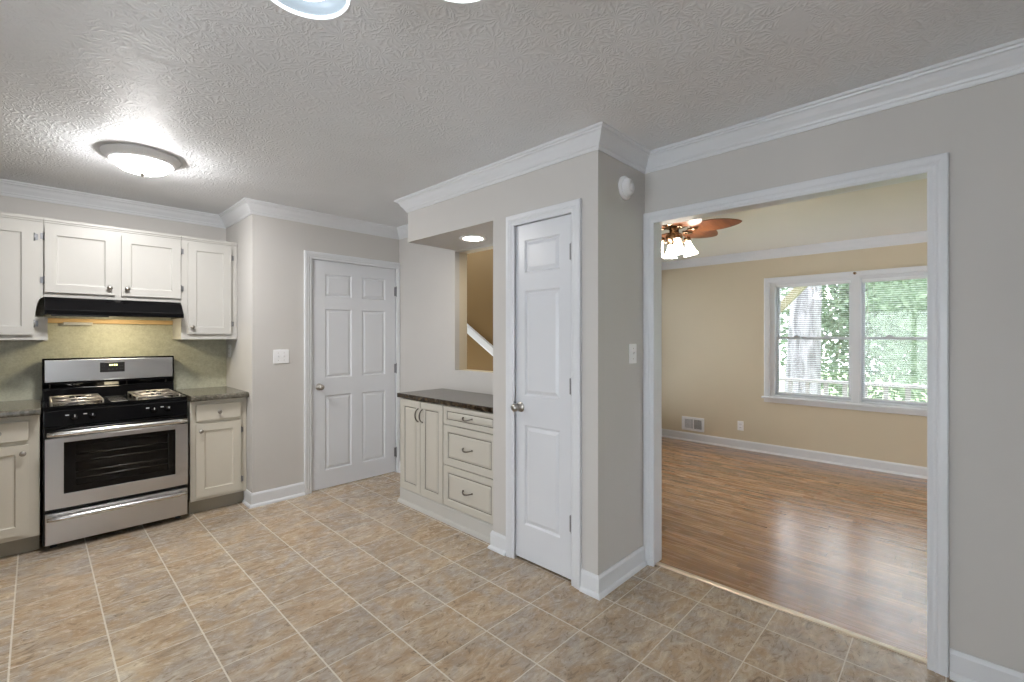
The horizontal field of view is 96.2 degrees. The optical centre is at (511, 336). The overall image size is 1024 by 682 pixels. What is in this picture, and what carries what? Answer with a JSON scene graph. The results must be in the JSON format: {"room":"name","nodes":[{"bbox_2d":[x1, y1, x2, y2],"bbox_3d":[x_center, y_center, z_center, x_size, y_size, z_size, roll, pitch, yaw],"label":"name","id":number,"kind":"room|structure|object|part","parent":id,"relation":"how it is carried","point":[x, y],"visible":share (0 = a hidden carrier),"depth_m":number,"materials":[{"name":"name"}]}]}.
{"room":"kitchen","nodes":[
{"label":"kitchen","id":0,"kind":"room"},
{"bbox_2d":[0,195,225,524],"bbox_3d":[-3.946,0.142,2.832,0.106,2.440,3.800,0,0,44],"label":"wall","id":1,"kind":"structure","parent":0,"point":[198,363],"depth_m":3.57,"materials":[{"name":"beige paint"}]},
{"bbox_2d":[0,212,47,340],"bbox_3d":[-3.499,-0.388,2.954,0.376,0.830,0.716,0,0,44],"label":"upper cabinet","id":2,"kind":"object","parent":1,"relation":"attached to","point":[21,245],"visible":1,"depth_m":3.02,"materials":[{"name":"beige paint"}]},
{"bbox_3d":[-3.292,-0.378,2.955,0.019,0.730,0.295,0,0,44],"label":"door","id":3,"kind":"part","parent":2,"relation":"part of","materials":[{"name":"beige paint"}]},
{"bbox_2d":[48,318,172,324],"bbox_3d":[-3.112,-0.111,3.596,0.034,0.049,0.742,0,0,44],"label":"cleat","id":4,"kind":"object","parent":1,"relation":"attached to","point":[65,321],"visible":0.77,"depth_m":3.54,"materials":[{"name":"brown wood"}]},
{"bbox_2d":[40,218,183,302],"bbox_3d":[-2.998,-0.537,3.473,0.376,0.534,0.797,0,0,44],"label":"upper cabinet","id":5,"kind":"object","parent":1,"relation":"attached to","point":[81,260],"visible":0.99,"depth_m":3.33,"materials":[{"name":"beige paint"}]},
{"bbox_3d":[-3.028,-0.524,3.228,0.019,0.444,0.362,0,0,44],"label":"door","id":6,"kind":"part","parent":5,"relation":"part of","materials":[{"name":"beige paint"}]},
{"bbox_2d":[44,297,183,318],"bbox_3d":[-2.971,-0.203,3.448,0.436,0.131,0.760,0,0,44],"label":"range hood","id":7,"kind":"object","parent":5,"relation":"attached to","point":[53,306],"visible":1,"depth_m":3.28,"materials":[{"name":"black metal"}]},
{"bbox_3d":[-2.754,-0.524,3.513,0.019,0.444,0.359,0,0,44],"label":"door","id":8,"kind":"part","parent":5,"relation":"part of","materials":[{"name":"beige paint"}]},
{"bbox_2d":[173,236,236,338],"bbox_3d":[-2.595,-0.391,3.891,0.376,0.825,0.396,0,0,44],"label":"upper cabinet","id":9,"kind":"object","parent":1,"relation":"attached to","point":[208,266],"visible":0.98,"depth_m":3.77,"materials":[{"name":"beige paint"}]},
{"bbox_3d":[-2.490,-0.387,3.787,0.019,0.727,0.304,0,0,44],"label":"door","id":10,"kind":"part","parent":9,"relation":"part of","materials":[{"name":"beige paint"}]},
{"bbox_2d":[226,217,246,488],"bbox_3d":[-2.379,0.142,4.030,0.700,2.440,0.100,0,0,44],"label":"wall","id":11,"kind":"structure","parent":0,"point":[236,365],"depth_m":3.88,"materials":[{"name":"beige paint"}]},
{"bbox_2d":[228,345,230,356],"bbox_3d":[-2.511,0.127,4.081,0.070,0.114,0.009,0,0,44],"label":"wall outlet","id":12,"kind":"object","parent":11,"relation":"attached to","point":[229,346],"visible":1,"depth_m":4.07,"materials":[{"name":"white plastic"}]},
{"bbox_2d":[247,214,398,492],"bbox_3d":[-1.651,0.142,4.195,0.120,2.440,1.348,0,0,44],"label":"wall","id":13,"kind":"structure","parent":0,"point":[276,247],"depth_m":3.81,"materials":[{"name":"beige paint"}]},
{"bbox_2d":[242,482,304,508],"bbox_3d":[-1.996,1.306,3.854,0.196,0.112,0.430,0,0,44],"label":"baseboard","id":14,"kind":"structure","parent":13,"relation":"attached to","point":[251,500],"depth_m":3.77,"materials":[{"name":"white paint"}]},
{"bbox_2d":[273,350,288,363],"bbox_3d":[-1.918,0.165,3.818,0.018,0.114,0.124,0,0,44],"label":"light switch","id":15,"kind":"object","parent":13,"relation":"attached to","point":[279,356],"visible":1,"depth_m":3.82,"materials":[{"name":"white plastic"}]},
{"bbox_2d":[304,250,399,494],"bbox_3d":[-1.505,0.309,4.333,0.139,2.106,0.942,0,0,44],"label":"door frame","id":16,"kind":"structure","parent":13,"relation":"in","point":[308,255],"depth_m":4.00,"materials":[{"name":"white paint"}]},
{"bbox_2d":[312,259,396,490],"bbox_3d":[-1.448,0.337,4.305,0.105,2.030,0.849,0,0,44],"label":"door","id":17,"kind":"structure","parent":16,"relation":"attached to","point":[354,368],"depth_m":4.28,"materials":[{"name":"white paint"}]},
{"bbox_3d":[-1.683,0.444,4.036,0.070,0.062,0.062,0,0,44],"label":"knob","id":18,"kind":"part","parent":17,"relation":"part of","materials":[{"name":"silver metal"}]},
{"bbox_2d":[459,246,492,371],"bbox_3d":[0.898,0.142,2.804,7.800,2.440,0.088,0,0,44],"label":"window frame","id":19,"kind":"structure","parent":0,"point":[462,255],"depth_m":4.08,"materials":[{"name":"beige paint"}]},
{"bbox_2d":[0,437,955,681],"bbox_3d":[0.409,1.390,1.981,7.560,0.064,8.820,0,0,44],"label":"floor","id":20,"kind":"structure","parent":0,"point":[346,582],"depth_m":2.42,"materials":[{"name":"tile"}]},
{"bbox_2d":[0,415,39,557],"bbox_3d":[-3.403,0.925,2.862,0.628,0.873,0.638,0,0,44],"label":"base cabinet","id":21,"kind":"object","parent":20,"relation":"on","point":[19,436],"visible":0.91,"depth_m":2.83,"materials":[{"name":"beige paint"}]},
{"bbox_3d":[-3.106,0.586,2.774,0.019,0.123,0.253,0,0,44],"label":"drawer","id":22,"kind":"part","parent":21,"relation":"part of","materials":[{"name":"beige paint"}]},
{"bbox_3d":[-3.106,0.950,2.774,0.019,0.555,0.253,0,0,44],"label":"door","id":23,"kind":"part","parent":21,"relation":"part of","materials":[{"name":"beige paint"}]},
{"bbox_2d":[0,399,40,417],"bbox_3d":[-3.405,0.468,2.853,0.642,0.040,0.662,0,0,44],"label":"countertop","id":24,"kind":"structure","parent":21,"relation":"on","point":[16,408],"depth_m":2.87,"materials":[{"name":"grey stone"}]},
{"bbox_3d":[-3.017,0.722,2.831,0.030,0.032,0.032,0,0,44],"label":"cabinet knob","id":25,"kind":"part","parent":21,"relation":"part of","materials":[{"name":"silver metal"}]},
{"bbox_2d":[41,355,187,547],"bbox_3d":[-2.881,0.759,3.348,0.664,1.206,0.769,0,0,44],"label":"gas range","id":26,"kind":"object","parent":20,"relation":"on","point":[115,429],"visible":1,"depth_m":3.21,"materials":[{"name":"grey metal"}]},
{"bbox_3d":[-2.848,0.526,2.990,0.036,0.042,0.042,0,0,44],"label":"burner knob","id":27,"kind":"part","parent":26,"relation":"part of","materials":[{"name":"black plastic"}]},
{"bbox_3d":[-2.960,0.450,3.125,0.124,0.017,0.124,0,0,44],"label":"burner","id":28,"kind":"part","parent":26,"relation":"part of","materials":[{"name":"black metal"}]},
{"bbox_3d":[-2.788,0.526,3.051,0.036,0.042,0.042,0,0,44],"label":"burner knob","id":29,"kind":"part","parent":26,"relation":"part of","materials":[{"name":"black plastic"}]},
{"bbox_3d":[-3.048,0.247,3.509,0.007,0.158,0.738,0,0,44],"label":"steel panel","id":30,"kind":"part","parent":26,"relation":"part of","materials":[{"name":"silver metal"}]},
{"bbox_2d":[41,393,186,410],"bbox_3d":[-2.888,0.463,3.355,0.475,0.028,0.769,0,0,44],"label":"cooktop","id":31,"kind":"object","parent":26,"relation":"in","point":[109,399],"depth_m":3.25,"materials":[{"name":"black metal"}]},
{"bbox_3d":[-2.719,0.521,3.192,0.074,0.109,0.758,0,0,44],"label":"control panel","id":32,"kind":"part","parent":26,"relation":"part of","materials":[{"name":"black metal"}]},
{"bbox_3d":[-2.695,1.226,3.173,0.030,0.200,0.748,0,0,44],"label":"drawer","id":33,"kind":"part","parent":26,"relation":"part of","materials":[{"name":"silver metal"}]},
{"bbox_3d":[-2.699,0.613,3.177,0.028,0.071,0.752,0,0,44],"label":"door trim","id":34,"kind":"part","parent":26,"relation":"part of","materials":[{"name":"silver metal"}]},
{"bbox_2d":[45,418,187,510],"bbox_3d":[-2.674,0.851,3.153,0.093,0.499,0.748,0,0,44],"label":"oven","id":35,"kind":"object","parent":26,"relation":"in","point":[86,464],"depth_m":3.13,"materials":[{"name":"silver metal"}]},
{"bbox_3d":[-2.663,1.156,3.142,0.062,0.031,0.734,0,0,44],"label":"handle","id":36,"kind":"part","parent":26,"relation":"part of","materials":[{"name":"silver metal"}]},
{"bbox_3d":[-2.562,0.526,3.286,0.036,0.042,0.042,0,0,44],"label":"burner knob","id":37,"kind":"part","parent":26,"relation":"part of","materials":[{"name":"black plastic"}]},
{"bbox_3d":[-2.662,0.450,3.434,0.124,0.017,0.124,0,0,44],"label":"burner","id":38,"kind":"part","parent":26,"relation":"part of","materials":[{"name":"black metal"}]},
{"bbox_3d":[-2.503,0.526,3.346,0.036,0.042,0.042,0,0,44],"label":"burner knob","id":39,"kind":"part","parent":26,"relation":"part of","materials":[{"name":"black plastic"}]},
{"bbox_2d":[187,397,245,513],"bbox_3d":[-2.497,0.925,3.802,0.628,0.873,0.385,0,0,44],"label":"base cabinet","id":40,"kind":"object","parent":20,"relation":"on","point":[216,428],"visible":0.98,"depth_m":3.60,"materials":[{"name":"beige paint"}]},
{"bbox_2d":[174,386,248,401],"bbox_3d":[-2.494,0.468,3.797,0.642,0.040,0.390,0,0,44],"label":"countertop","id":41,"kind":"structure","parent":40,"relation":"on","point":[223,392],"depth_m":3.68,"materials":[{"name":"grey stone"}]},
{"bbox_3d":[-2.303,0.586,3.607,0.019,0.123,0.304,0,0,44],"label":"drawer","id":42,"kind":"part","parent":40,"relation":"part of","materials":[{"name":"beige paint"}]},
{"bbox_3d":[-2.303,0.950,3.607,0.019,0.555,0.304,0,0,44],"label":"door","id":43,"kind":"part","parent":40,"relation":"part of","materials":[{"name":"beige paint"}]},
{"bbox_2d":[397,398,492,543],"bbox_3d":[-0.371,0.932,3.550,1.173,0.860,0.496,0,0,44],"label":"base cabinet","id":44,"kind":"object","parent":20,"relation":"on","point":[446,452],"visible":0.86,"depth_m":3.34,"materials":[{"name":"grey paint"}]},
{"bbox_3d":[-0.813,0.873,3.694,0.278,0.729,0.020,0,0,44],"label":"door","id":45,"kind":"part","parent":44,"relation":"part of","materials":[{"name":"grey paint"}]},
{"bbox_3d":[-0.607,0.873,3.495,0.282,0.729,0.020,0,0,44],"label":"door","id":46,"kind":"part","parent":44,"relation":"part of","materials":[{"name":"grey paint"}]},
{"bbox_2d":[397,388,492,412],"bbox_3d":[-0.364,0.482,3.559,1.180,0.036,0.475,0,0,44],"label":"countertop","id":47,"kind":"structure","parent":44,"relation":"on","point":[456,398],"depth_m":3.50,"materials":[{"name":"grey stone"}]},
{"bbox_3d":[-0.297,1.088,3.196,0.560,0.292,0.020,0,0,44],"label":"drawer","id":48,"kind":"part","parent":44,"relation":"part of","materials":[{"name":"grey paint"}]},
{"bbox_3d":[-0.297,0.791,3.196,0.560,0.288,0.020,0,0,44],"label":"drawer","id":49,"kind":"part","parent":44,"relation":"part of","materials":[{"name":"grey paint"}]},
{"bbox_3d":[-0.297,0.574,3.196,0.560,0.132,0.020,0,0,44],"label":"drawer","id":50,"kind":"part","parent":44,"relation":"part of","materials":[{"name":"grey paint"}]},
{"bbox_2d":[467,249,492,370],"bbox_3d":[-0.041,-0.138,5.109,3.250,3.000,0.100,0,0,44],"label":"wall","id":51,"kind":"structure","parent":0,"point":[479,264],"depth_m":5.36,"materials":[{"name":"brown paint"}]},
{"bbox_2d":[467,324,492,355],"bbox_3d":[-0.231,0.152,5.202,1.646,1.015,0.030,0,0,44],"label":"trim","id":52,"kind":"structure","parent":51,"relation":"attached to","point":[475,335],"depth_m":5.32,"materials":[{"name":"white paint"}]},
{"bbox_2d":[0,0,1023,226],"bbox_3d":[-0.809,-1.128,0.716,7.560,0.100,5.308,0,0,44],"label":"ceiling","id":53,"kind":"structure","parent":0,"point":[354,113],"depth_m":1.91,"materials":[{"name":"white paint"}]},
{"bbox_2d":[100,143,181,176],"bbox_3d":[-2.206,-1.016,2.740,0.382,0.125,0.382,0,0,44],"label":"ceiling light","id":54,"kind":"object","parent":53,"relation":"attached to","point":[143,161],"visible":1,"depth_m":2.65,"materials":[{"name":"white glass"}]},
{"bbox_2d":[271,0,479,19],"bbox_3d":[-0.361,-0.963,1.021,0.566,0.231,0.601,0,0,44],"label":"chandelier","id":55,"kind":"object","parent":53,"relation":"hanging from","point":[312,9],"visible":1,"depth_m":1.21,"materials":[{"name":"white glass"}]},
{"bbox_3d":[-0.508,-0.888,1.122,0.208,0.070,0.208,0,0,44],"label":"lamp shade","id":56,"kind":"part","parent":55,"relation":"part of","materials":[{"name":"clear glass"}]},
{"bbox_2d":[408,150,644,574],"bbox_3d":[-0.012,0.142,3.201,1.771,2.440,0.503,0,0,44],"label":"wall","id":57,"kind":"structure","parent":0,"point":[612,225],"depth_m":2.58,"materials":[{"name":"beige paint"}]},
{"bbox_2d":[459,235,486,241],"bbox_3d":[-0.297,-0.744,3.486,0.214,0.008,0.214,0,0,44],"label":"recessed light","id":58,"kind":"object","parent":57,"relation":"in","point":[469,238],"visible":1,"depth_m":3.47,"materials":[{"name":"white glass"}]},
{"bbox_2d":[488,530,505,555],"bbox_3d":[-0.083,1.306,2.923,0.155,0.112,0.056,0,0,44],"label":"baseboard","id":59,"kind":"structure","parent":57,"relation":"attached to","point":[497,540],"depth_m":2.91,"materials":[{"name":"white paint"}]},
{"bbox_2d":[0,38,1023,239],"bbox_3d":[-0.796,-1.029,0.731,7.360,0.098,5.148,0,0,44],"label":"crown molding","id":60,"kind":"structure","parent":57,"relation":"attached to","point":[1005,60],"depth_m":2.51,"materials":[{"name":"white paint"}]},
{"bbox_2d":[506,198,581,589],"bbox_3d":[0.203,0.309,2.701,0.562,2.106,0.119,0,0,44],"label":"door frame","id":61,"kind":"structure","parent":57,"relation":"in","point":[573,207],"depth_m":2.55,"materials":[{"name":"white paint"}]},
{"bbox_2d":[511,214,570,579],"bbox_3d":[0.169,0.333,2.670,0.444,2.026,0.105,0,0,44],"label":"door","id":62,"kind":"structure","parent":61,"relation":"attached to","point":[541,407],"depth_m":2.68,"materials":[{"name":"white paint"}]},
{"bbox_3d":[0.028,0.428,2.781,0.062,0.062,0.070,0,0,44],"label":"knob","id":63,"kind":"part","parent":62,"relation":"part of","materials":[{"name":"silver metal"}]},
{"bbox_2d":[579,545,646,600],"bbox_3d":[0.583,1.306,2.597,0.128,0.112,0.511,0,0,44],"label":"baseboard","id":64,"kind":"structure","parent":57,"relation":"attached to","point":[593,585],"depth_m":2.48,"materials":[{"name":"white paint"}]},
{"bbox_2d":[618,176,633,199],"bbox_3d":[0.653,-0.840,2.579,0.049,0.132,0.132,0,0,44],"label":"smoke detector","id":65,"kind":"object","parent":57,"relation":"attached to","point":[625,184],"visible":1,"depth_m":2.55,"materials":[{"name":"white plastic"}]},
{"bbox_2d":[629,344,636,363],"bbox_3d":[0.705,0.098,2.656,0.018,0.114,0.078,0,0,44],"label":"light switch","id":66,"kind":"object","parent":57,"relation":"attached to","point":[632,347],"visible":1,"depth_m":2.65,"materials":[{"name":"white plastic"}]},
{"bbox_2d":[399,73,1023,675],"bbox_3d":[1.224,0.142,2.394,6.760,2.440,0.050,0,0,44],"label":"wall","id":67,"kind":"structure","parent":0,"point":[981,127],"depth_m":1.81,"materials":[{"name":"beige paint"}]},
{"bbox_2d":[655,562,926,664],"bbox_3d":[1.307,1.358,2.338,1.209,0.008,0.044,0,0,44],"label":"trim","id":68,"kind":"structure","parent":67,"relation":"attached to","point":[907,654],"depth_m":2.22,"materials":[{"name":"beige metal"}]},
{"bbox_2d":[643,152,948,676],"bbox_3d":[1.312,0.306,2.343,1.353,2.112,0.138,0,0,44],"label":"trim opening","id":69,"kind":"structure","parent":67,"relation":"attached to","point":[935,168],"depth_m":1.97,"materials":[{"name":"white paint"}]},
{"bbox_2d":[950,648,1023,681],"bbox_3d":[2.690,1.306,0.928,2.614,0.112,0.026,0,0,44],"label":"baseboard","id":70,"kind":"structure","parent":67,"relation":"attached to","point":[964,667],"depth_m":1.78,"materials":[{"name":"white paint"}]},
{"bbox_2d":[662,231,926,466],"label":"wall","id":71,"kind":"structure","parent":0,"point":[713,315],"depth_m":5.48,"materials":[{"name":"beige paint"}]},
{"bbox_2d":[682,416,703,431],"bbox_3d":[2.346,1.133,5.955,0.292,0.178,0.010,0,0,44],"label":"wall vent","id":72,"kind":"object","parent":71,"relation":"attached to","point":[688,423],"visible":1,"depth_m":5.94,"materials":[{"name":"white plastic"}]},
{"bbox_2d":[737,421,743,430],"bbox_3d":[2.764,1.078,5.553,0.070,0.114,0.009,0,0,44],"label":"wall outlet","id":73,"kind":"object","parent":71,"relation":"attached to","point":[740,424],"visible":1,"depth_m":5.55,"materials":[{"name":"white plastic"}]},
{"bbox_2d":[662,429,926,478],"bbox_3d":[3.104,1.306,3.724,5.900,0.112,2.170,0,0,44],"label":"baseboard","id":74,"kind":"structure","parent":71,"relation":"attached to","point":[837,459],"depth_m":5.07,"materials":[{"name":"white paint"}]},
{"bbox_2d":[776,280,850,398],"bbox_3d":[3.306,0.029,5.067,0.700,1.243,0.039,0,0,44],"label":"window blind","id":75,"kind":"object","parent":71,"relation":"attached to","point":[780,287],"visible":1,"depth_m":5.08,"materials":[{"name":"white plastic"}]},
{"bbox_3d":[3.309,0.642,5.071,0.696,0.016,0.024,0,0,44],"label":"rail","id":76,"kind":"part","parent":75,"relation":"part of","materials":[{"name":"white plastic"}]},
{"bbox_2d":[761,265,926,415],"bbox_3d":[3.620,0.041,4.785,1.820,1.443,0.165,0,0,44],"label":"window","id":77,"kind":"structure","parent":71,"relation":"attached to","point":[856,338],"depth_m":4.82,"materials":[{"name":"white paint"}]},
{"bbox_3d":[3.338,0.337,5.101,0.714,0.674,0.028,0,0,44],"label":"sash","id":78,"kind":"part","parent":77,"relation":"part of","materials":[{"name":"clear glass"}]},
{"bbox_3d":[3.359,-0.282,5.122,0.714,0.628,0.028,0,0,44],"label":"sash","id":79,"kind":"part","parent":77,"relation":"part of","materials":[{"name":"clear glass"}]},
{"bbox_3d":[3.596,0.728,4.760,1.820,0.068,0.095,0,0,44],"label":"sill","id":80,"kind":"part","parent":77,"relation":"part of","materials":[{"name":"white paint"}]},
{"bbox_3d":[3.948,-0.282,4.554,0.764,0.628,0.028,0,0,44],"label":"sash","id":81,"kind":"part","parent":77,"relation":"part of","materials":[{"name":"clear glass"}]},
{"bbox_3d":[3.928,0.337,4.532,0.764,0.674,0.028,0,0,44],"label":"sash","id":82,"kind":"part","parent":77,"relation":"part of","materials":[{"name":"clear glass"}]},
{"bbox_2d":[862,275,926,403],"bbox_3d":[3.895,0.029,4.499,0.750,1.243,0.039,0,0,44],"label":"window blind","id":83,"kind":"object","parent":71,"relation":"attached to","point":[919,277],"visible":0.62,"depth_m":4.58,"materials":[{"name":"white plastic"}]},
{"bbox_3d":[3.899,0.642,4.503,0.746,0.016,0.024,0,0,44],"label":"rail","id":84,"kind":"part","parent":83,"relation":"part of","materials":[{"name":"white plastic"}]},
{"bbox_2d":[662,178,926,261],"bbox_3d":[2.777,-1.053,3.385,6.100,0.100,3.512,0,0,44],"label":"ceiling","id":85,"kind":"structure","parent":0,"point":[899,208],"depth_m":3.96,"materials":[{"name":"paint"}]},
{"bbox_2d":[662,218,741,257],"bbox_3d":[1.218,-0.802,3.450,0.903,0.402,0.870,0,0,44],"label":"ceiling fan","id":86,"kind":"object","parent":85,"relation":"hanging from","point":[699,228],"visible":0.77,"depth_m":3.39,"materials":[{"name":"brown wood"}]},
{"bbox_3d":[1.231,-0.661,3.573,0.101,0.120,0.100,0,0,44],"label":"lamp shade","id":87,"kind":"part","parent":86,"relation":"part of","materials":[{"name":"white glass"}]},
{"bbox_3d":[1.205,-0.661,3.326,0.101,0.120,0.100,0,0,44],"label":"lamp shade","id":88,"kind":"part","parent":86,"relation":"part of","materials":[{"name":"white glass"}]},
{"bbox_3d":[1.202,-0.806,3.169,0.258,0.039,0.280,0,0,44],"label":"blade","id":89,"kind":"part","parent":86,"relation":"part of","materials":[{"name":"brown wood"}]},
{"bbox_3d":[1.342,-0.661,3.437,0.100,0.120,0.101,0,0,44],"label":"lamp shade","id":90,"kind":"part","parent":86,"relation":"part of","materials":[{"name":"white glass"}]},
{"bbox_3d":[1.468,-0.806,3.582,0.209,0.039,0.332,0,0,44],"label":"blade","id":91,"kind":"part","parent":86,"relation":"part of","materials":[{"name":"brown wood"}]},
{"bbox_3d":[1.456,-0.806,3.292,0.342,0.039,0.200,0,0,44],"label":"blade","id":92,"kind":"part","parent":86,"relation":"part of","materials":[{"name":"brown wood"}]},
{"label":"outside","id":93,"kind":"structure","parent":0,"visible":0},
{"bbox_2d":[779,370,926,401],"bbox_3d":[16.004,2.612,16.602,50.000,0.100,33.880,0,0,44],"label":"ground","id":94,"kind":"structure","parent":93,"point":[782,383],"depth_m":22.70,"materials":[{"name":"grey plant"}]},
{"bbox_2d":[784,285,821,394],"bbox_3d":[5.520,-1.691,8.600,2.497,8.634,2.388,0,0,44],"label":"oak tree","id":95,"kind":"object","parent":94,"relation":"on","point":[806,309],"visible":0.03,"depth_m":8.44,"materials":[{"name":"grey plant"}]},
{"bbox_2d":[779,278,926,400],"bbox_3d":[10.492,-1.526,13.779,5.329,8.280,4.248,0,0,44],"label":"young tree","id":96,"kind":"object","parent":94,"relation":"on","point":[835,309],"visible":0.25,"depth_m":13.30,"materials":[{"name":"green plant"}]},
{"bbox_2d":[865,279,926,401],"bbox_3d":[9.675,-0.432,9.010,4.688,6.091,3.543,0,0,44],"label":"young tree","id":97,"kind":"object","parent":94,"relation":"on","point":[919,306],"visible":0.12,"depth_m":9.86,"materials":[{"name":"green plant"}]},
{"bbox_2d":[869,282,926,389],"bbox_3d":[17.307,-2.196,14.510,11.098,10.043,5.632,0,0,44],"label":"young tree","id":98,"kind":"object","parent":94,"relation":"on","point":[918,282],"visible":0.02,"depth_m":16.67,"materials":[{"name":"green plant"}]},
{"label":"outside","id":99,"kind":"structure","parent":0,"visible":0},
{"bbox_3d":[4.370,1.467,5.253,6.200,0.110,1.470,0,0,44],"label":"deck","id":100,"kind":"object","parent":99,"visible":0},
{"bbox_2d":[781,286,807,312],"bbox_3d":[3.939,0.071,6.481,1.296,2.682,0.120,0,0,44],"label":"porch post","id":101,"kind":"object","parent":100,"relation":"on","point":[799,290],"visible":0.05,"depth_m":6.45,"materials":[{"name":"white paint"}]},
{"bbox_2d":[779,377,926,400],"bbox_3d":[5.289,0.950,5.187,4.785,0.725,0.090,0,0,44],"label":"deck railing","id":102,"kind":"object","parent":100,"relation":"on","point":[885,386],"visible":0.05,"depth_m":6.03,"materials":[{"name":"white paint"}]},
{"bbox_3d":[5.289,0.607,5.187,4.785,0.040,0.090,0,0,44],"label":"rail","id":103,"kind":"part","parent":102,"relation":"part of","materials":[{"name":"white paint"}]}
]}

